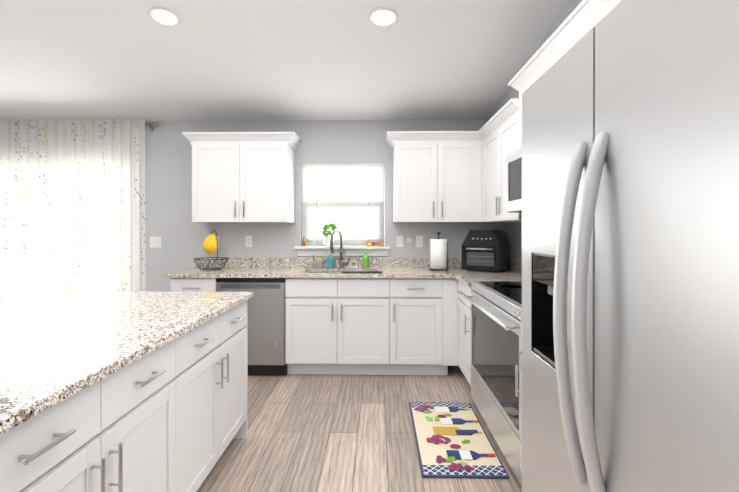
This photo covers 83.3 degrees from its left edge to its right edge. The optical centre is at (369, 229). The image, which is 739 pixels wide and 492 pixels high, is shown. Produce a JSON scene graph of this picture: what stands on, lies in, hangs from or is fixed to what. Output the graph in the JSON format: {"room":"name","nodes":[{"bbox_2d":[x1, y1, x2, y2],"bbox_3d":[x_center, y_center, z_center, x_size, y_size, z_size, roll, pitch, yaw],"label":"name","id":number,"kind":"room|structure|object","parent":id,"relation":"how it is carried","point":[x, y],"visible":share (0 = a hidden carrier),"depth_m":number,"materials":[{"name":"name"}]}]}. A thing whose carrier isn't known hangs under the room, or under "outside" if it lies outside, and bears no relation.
{"room":"kitchen","nodes":[
{"label":"kitchen","id":0,"kind":"room"},
{"bbox_2d":[0,0,568,120],"bbox_3d":[-1.650,-1.533,1.281,6.240,0.871,6.240,0,0,1],"label":"ceiling","id":1,"kind":"structure","parent":0,"point":[250,60],"depth_m":3.09,"materials":[{"name":"white paint"}]},
{"bbox_2d":[148,7,180,26],"bbox_3d":[-1.283,-1.329,2.603,0.190,0.008,0.190,0,-7,1],"label":"recessed light","id":2,"kind":"object","parent":1,"relation":"in","point":[162,16],"visible":1,"depth_m":2.60,"materials":[{"name":"white"}]},
{"bbox_2d":[368,7,397,26],"bbox_3d":[0.085,-1.326,2.602,0.190,0.008,0.190,0,-7,1],"label":"recessed light","id":3,"kind":"object","parent":1,"relation":"in","point":[383,17],"visible":1,"depth_m":2.60,"materials":[{"name":"white"}]},
{"bbox_2d":[145,120,507,291],"bbox_3d":[-1.592,0.089,4.345,6.240,2.420,0.120,0,0,1],"label":"wall","id":4,"kind":"structure","parent":0,"point":[181,234],"depth_m":4.27,"materials":[{"name":"grey paint"}]},
{"bbox_2d":[150,237,160,247],"bbox_3d":[-2.208,0.129,4.290,0.116,0.115,0.010,0,0,1],"label":"light switch","id":5,"kind":"object","parent":4,"relation":"attached to","point":[155,242],"visible":1,"depth_m":4.29,"materials":[{"name":"white plastic"}]},
{"bbox_2d":[182,132,301,222],"bbox_3d":[-1.225,-0.492,4.077,1.057,0.843,0.395,0,0,1],"label":"upper cabinet","id":6,"kind":"object","parent":4,"relation":"attached to","point":[243,177],"visible":1,"depth_m":3.94,"materials":[{"name":"white wood"}]},
{"bbox_2d":[245,236,251,246],"bbox_3d":[-1.241,0.119,4.272,0.070,0.115,0.008,0,0,1],"label":"electrical outlet","id":7,"kind":"object","parent":4,"relation":"attached to","point":[248,241],"visible":1,"depth_m":4.27,"materials":[{"name":"white plastic"}]},
{"bbox_2d":[294,164,389,255],"bbox_3d":[-0.274,-0.207,4.271,0.970,0.953,0.175,0,0,1],"label":"kitchen window","id":8,"kind":"structure","parent":4,"relation":"in","point":[347,250],"depth_m":4.24,"materials":[{"name":"white"}]},
{"bbox_2d":[322,223,336,245],"bbox_3d":[-0.403,0.051,4.214,0.156,0.234,0.097,0,0,1],"label":"pothos plant","id":9,"kind":"object","parent":8,"relation":"on","point":[326,227],"visible":1,"depth_m":4.20,"materials":[{"name":"green plant"}]},
{"bbox_2d":[302,163,383,245],"bbox_3d":[-0.273,-0.258,4.276,0.848,0.850,0.037,0,0,1],"label":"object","id":10,"kind":"structure","parent":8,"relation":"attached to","point":[347,199],"depth_m":4.28,"materials":[{"name":"plastic"}]},
{"bbox_2d":[367,241,382,245],"bbox_3d":[0.056,0.143,4.221,0.170,0.050,0.022,0,0,1],"label":"decoration","id":11,"kind":"object","parent":8,"relation":"on","point":[374,243],"visible":1,"depth_m":4.21,"materials":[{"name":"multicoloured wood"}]},
{"bbox_2d":[396,236,402,246],"bbox_3d":[0.309,0.119,4.242,0.070,0.115,0.010,0,0,1],"label":"light switch","id":12,"kind":"object","parent":4,"relation":"attached to","point":[399,241],"visible":1,"depth_m":4.24,"materials":[{"name":"white plastic"}]},
{"bbox_2d":[416,236,422,246],"bbox_3d":[0.510,0.119,4.239,0.070,0.115,0.008,0,0,1],"label":"electrical outlet","id":13,"kind":"object","parent":4,"relation":"attached to","point":[419,241],"visible":1,"depth_m":4.24,"materials":[{"name":"white plastic"}]},
{"bbox_2d":[390,131,473,222],"bbox_3d":[0.667,-0.493,4.032,0.860,0.842,0.413,0,0,1],"label":"upper cabinet","id":14,"kind":"object","parent":4,"relation":"attached to","point":[449,176],"depth_m":3.90,"materials":[{"name":"white wood"}]},
{"bbox_2d":[196,366,521,491],"bbox_3d":[-1.650,1.337,1.288,6.240,0.060,6.240,0,0,1],"label":"floor","id":15,"kind":"structure","parent":0,"point":[327,433],"depth_m":2.58,"materials":[{"name":"brown wood"}]},
{"bbox_2d":[0,333,187,491],"bbox_3d":[-1.100,0.867,1.252,0.620,0.880,0.986,0,0,1],"label":"base cabinet","id":16,"kind":"object","parent":15,"relation":"on","point":[171,416],"depth_m":1.28,"materials":[{"name":"white wood"}]},
{"bbox_2d":[0,291,252,434],"bbox_3d":[-1.290,0.408,1.672,1.085,0.032,1.905,0,0,1],"label":"countertop","id":17,"kind":"structure","parent":16,"relation":"on","point":[55,350],"depth_m":1.54,"materials":[{"name":"stone"}]},
{"bbox_2d":[170,278,215,291],"bbox_3d":[-1.551,0.860,3.952,0.408,0.880,0.648,0,0,1],"label":"base cabinet","id":18,"kind":"object","parent":15,"relation":"on","point":[192,284],"visible":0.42,"depth_m":3.67,"materials":[{"name":"white wood"}]},
{"bbox_2d":[188,300,247,491],"bbox_3d":[-1.084,0.865,2.121,0.620,0.880,0.986,0,0,1],"label":"base cabinet","id":19,"kind":"object","parent":15,"relation":"on","point":[217,348],"depth_m":2.09,"materials":[{"name":"white wood"}]},
{"bbox_2d":[216,278,286,375],"bbox_3d":[-1.041,0.861,3.942,0.604,0.878,0.608,0,0,1],"label":"dishwasher","id":20,"kind":"object","parent":15,"relation":"on","point":[266,325],"visible":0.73,"depth_m":3.64,"materials":[{"name":"grey metal"}]},
{"bbox_2d":[285,278,388,374],"bbox_3d":[-0.278,0.860,3.928,0.915,0.880,0.648,0,0,1],"label":"base cabinet","id":21,"kind":"object","parent":15,"relation":"on","point":[339,326],"visible":0.96,"depth_m":3.65,"materials":[{"name":"white wood"}]},
{"bbox_2d":[389,278,458,374],"bbox_3d":[0.789,0.860,3.912,1.218,0.880,0.656,0,0,1],"label":"base cabinet","id":22,"kind":"object","parent":15,"relation":"on","point":[423,326],"visible":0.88,"depth_m":3.63,"materials":[{"name":"white wood"}]},
{"bbox_2d":[164,257,521,277],"bbox_3d":[-0.196,0.446,3.920,3.188,0.320,0.674,0,0,1],"label":"countertop","id":23,"kind":"structure","parent":22,"relation":"on","point":[258,267],"depth_m":3.57,"materials":[{"name":"stone"}]},
{"bbox_2d":[194,229,227,269],"bbox_3d":[-1.528,0.190,4.016,0.318,0.388,0.323,0,0,1],"label":"fruit basket","id":24,"kind":"object","parent":23,"relation":"on","point":[210,243],"visible":1,"depth_m":3.98,"materials":[{"name":"black"}]},
{"bbox_2d":[312,255,322,267],"bbox_3d":[-0.525,0.322,4.180,0.100,0.125,0.064,0,0,1],"label":"sponge caddy","id":25,"kind":"object","parent":23,"relation":"on","point":[317,263],"visible":1,"depth_m":4.15,"materials":[{"name":"silver metal"}]},
{"bbox_2d":[327,251,333,267],"bbox_3d":[-0.395,0.300,4.191,0.066,0.168,0.068,0,0,1],"label":"soap dispenser","id":26,"kind":"object","parent":23,"relation":"on","point":[330,261],"visible":0.94,"depth_m":4.17,"materials":[{"name":"teal plastic"}]},
{"bbox_2d":[330,229,350,268],"bbox_3d":[-0.283,0.190,4.075,0.195,0.389,0.199,0,0,1],"label":"faucet","id":27,"kind":"object","parent":23,"relation":"on","point":[341,263],"visible":1,"depth_m":4.12,"materials":[{"name":"silver metal"}]},
{"bbox_2d":[342,271,382,272],"bbox_3d":[-0.064,0.381,3.728,0.360,0.010,0.064,0,0,1],"label":"rack","id":28,"kind":"object","parent":23,"relation":"on","point":[362,272],"visible":1,"depth_m":3.70,"materials":[{"name":"black"}]},
{"bbox_2d":[363,251,367,267],"bbox_3d":[-0.040,0.298,4.186,0.060,0.172,0.059,0,0,1],"label":"dish soap bottle","id":29,"kind":"object","parent":23,"relation":"on","point":[365,260],"visible":1,"depth_m":4.16,"materials":[{"name":"green plastic"}]},
{"bbox_2d":[429,232,447,270],"bbox_3d":[0.661,0.201,3.972,0.180,0.367,0.180,0,0,1],"label":"paper towel holder","id":30,"kind":"object","parent":23,"relation":"on","point":[438,254],"visible":1,"depth_m":3.90,"materials":[{"name":"black"}]},
{"bbox_2d":[461,230,509,272],"bbox_3d":[1.090,0.193,3.909,0.360,0.385,0.377,0,0,33],"label":"air fryer oven","id":31,"kind":"object","parent":23,"relation":"on","point":[485,250],"visible":0.98,"depth_m":3.79,"materials":[{"name":"black plastic"}]},
{"bbox_2d":[409,402,508,478],"bbox_3d":[0.513,1.294,2.643,0.455,0.017,0.930,0,0,1],"label":"floor mat","id":32,"kind":"object","parent":15,"relation":"on","point":[452,440],"visible":1,"depth_m":2.51,"materials":[{"name":"multicoloured"}]},
{"bbox_2d":[414,405,495,469],"bbox_3d":[0.519,1.288,2.637,0.417,0.004,0.827,0,0,1],"label":"print","id":33,"kind":"object","parent":32,"relation":"on","point":[448,437],"depth_m":2.55,"materials":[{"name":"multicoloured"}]},
{"bbox_2d":[457,281,472,385],"bbox_3d":[1.049,0.862,3.362,0.648,0.880,0.510,0,0,1],"label":"base cabinet","id":34,"kind":"object","parent":15,"relation":"on","point":[464,334],"visible":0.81,"depth_m":3.33,"materials":[{"name":"white wood"}]},
{"bbox_2d":[455,275,521,285],"bbox_3d":[1.050,0.404,3.348,0.635,0.032,0.476,0,0,1],"label":"countertop","id":35,"kind":"structure","parent":34,"relation":"on","point":[466,280],"depth_m":3.31,"materials":[{"name":"stone"}]},
{"bbox_2d":[464,281,521,484],"bbox_3d":[1.010,0.841,2.567,0.649,0.926,1.078,0,0,1],"label":"range","id":36,"kind":"object","parent":15,"relation":"on","point":[496,353],"visible":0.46,"depth_m":2.43,"materials":[{"name":"silver metal"}]},
{"bbox_2d":[515,321,521,472],"bbox_3d":[1.018,0.866,1.714,0.648,0.880,0.625,0,0,1],"label":"base cabinet","id":37,"kind":"object","parent":15,"relation":"on","point":[516,380],"visible":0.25,"depth_m":2.02,"materials":[{"name":"white"}]},
{"bbox_2d":[515,310,521,320],"bbox_3d":[1.029,0.408,1.711,0.655,0.032,0.621,0,0,1],"label":"countertop","id":38,"kind":"structure","parent":37,"relation":"on","point":[518,314],"depth_m":1.97,"materials":[{"name":"stone"}]},
{"bbox_2d":[522,0,738,491],"bbox_3d":[0.884,0.422,0.916,0.912,1.772,0.915,0,0,1],"label":"refrigerator","id":39,"kind":"object","parent":15,"relation":"on","point":[630,245],"visible":1,"depth_m":0.77,"materials":[{"name":"grey metal"}]},
{"bbox_2d":[508,222,521,260],"bbox_3d":[1.409,-0.368,1.166,0.120,3.350,6.120,0,0,1],"label":"wall","id":40,"kind":"structure","parent":0,"point":[515,235],"depth_m":3.99,"materials":[{"name":"grey paint"}]},
{"bbox_2d":[474,99,521,222],"bbox_3d":[1.182,-0.491,3.403,0.411,0.842,1.045,0,0,1],"label":"upper cabinet","id":41,"kind":"object","parent":40,"relation":"attached to","point":[498,138],"depth_m":3.48,"materials":[{"name":"white wood"}]},
{"bbox_2d":[516,32,559,147],"bbox_3d":[1.200,-0.778,2.468,0.343,0.524,0.819,0,0,1],"label":"upper cabinet","id":42,"kind":"object","parent":40,"relation":"attached to","point":[551,53],"depth_m":2.52,"materials":[{"name":"white wood"}]},
{"bbox_2d":[506,147,521,212],"bbox_3d":[1.133,-0.314,2.500,0.474,0.394,0.756,0,0,1],"label":"microwave","id":43,"kind":"object","parent":42,"relation":"attached to","point":[514,182],"visible":0.1,"depth_m":2.72,"materials":[{"name":"white metal"}]},
{"bbox_2d":[560,0,620,56],"bbox_3d":[1.186,-0.776,1.738,0.343,0.524,0.876,0,0,1],"label":"upper cabinet","id":44,"kind":"object","parent":40,"relation":"attached to","point":[581,21],"depth_m":1.95,"materials":[{"name":"white wood"}]},
{"bbox_2d":[488,0,582,120],"bbox_3d":[1.249,-1.548,1.226,0.199,0.990,5.999,0,0,1],"label":"soffit","id":45,"kind":"structure","parent":0,"point":[570,7],"depth_m":2.72,"materials":[{"name":"grey paint"}]},
{"bbox_3d":[-2.244,-1.046,4.266,0.030,0.060,0.051,0,0,1],"label":"curtain rod bracket","id":46,"kind":"object","parent":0,"visible":0},
{"bbox_2d":[145,122,157,126],"bbox_3d":[-3.328,-1.076,4.269,2.333,0.050,0.050,0,0,1],"label":"curtain rod","id":47,"kind":"object","parent":46,"relation":"attached to","point":[152,124],"visible":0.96,"depth_m":4.24,"materials":[{"name":"grey metal"}]},
{"bbox_2d":[0,119,145,308],"bbox_3d":[-3.353,0.077,4.218,2.185,2.385,0.041,0,0,1],"label":"sheer curtain","id":48,"kind":"object","parent":47,"relation":"hanging from","point":[72,206],"visible":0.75,"depth_m":4.21,"materials":[{"name":"white fabric"}]},
{"label":"outside","id":49,"kind":"structure","parent":0,"visible":0},
{"bbox_2d":[384,179,384,245],"bbox_3d":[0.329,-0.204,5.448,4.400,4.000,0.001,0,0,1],"label":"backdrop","id":50,"kind":"structure","parent":49,"point":[384,212],"depth_m":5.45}
]}

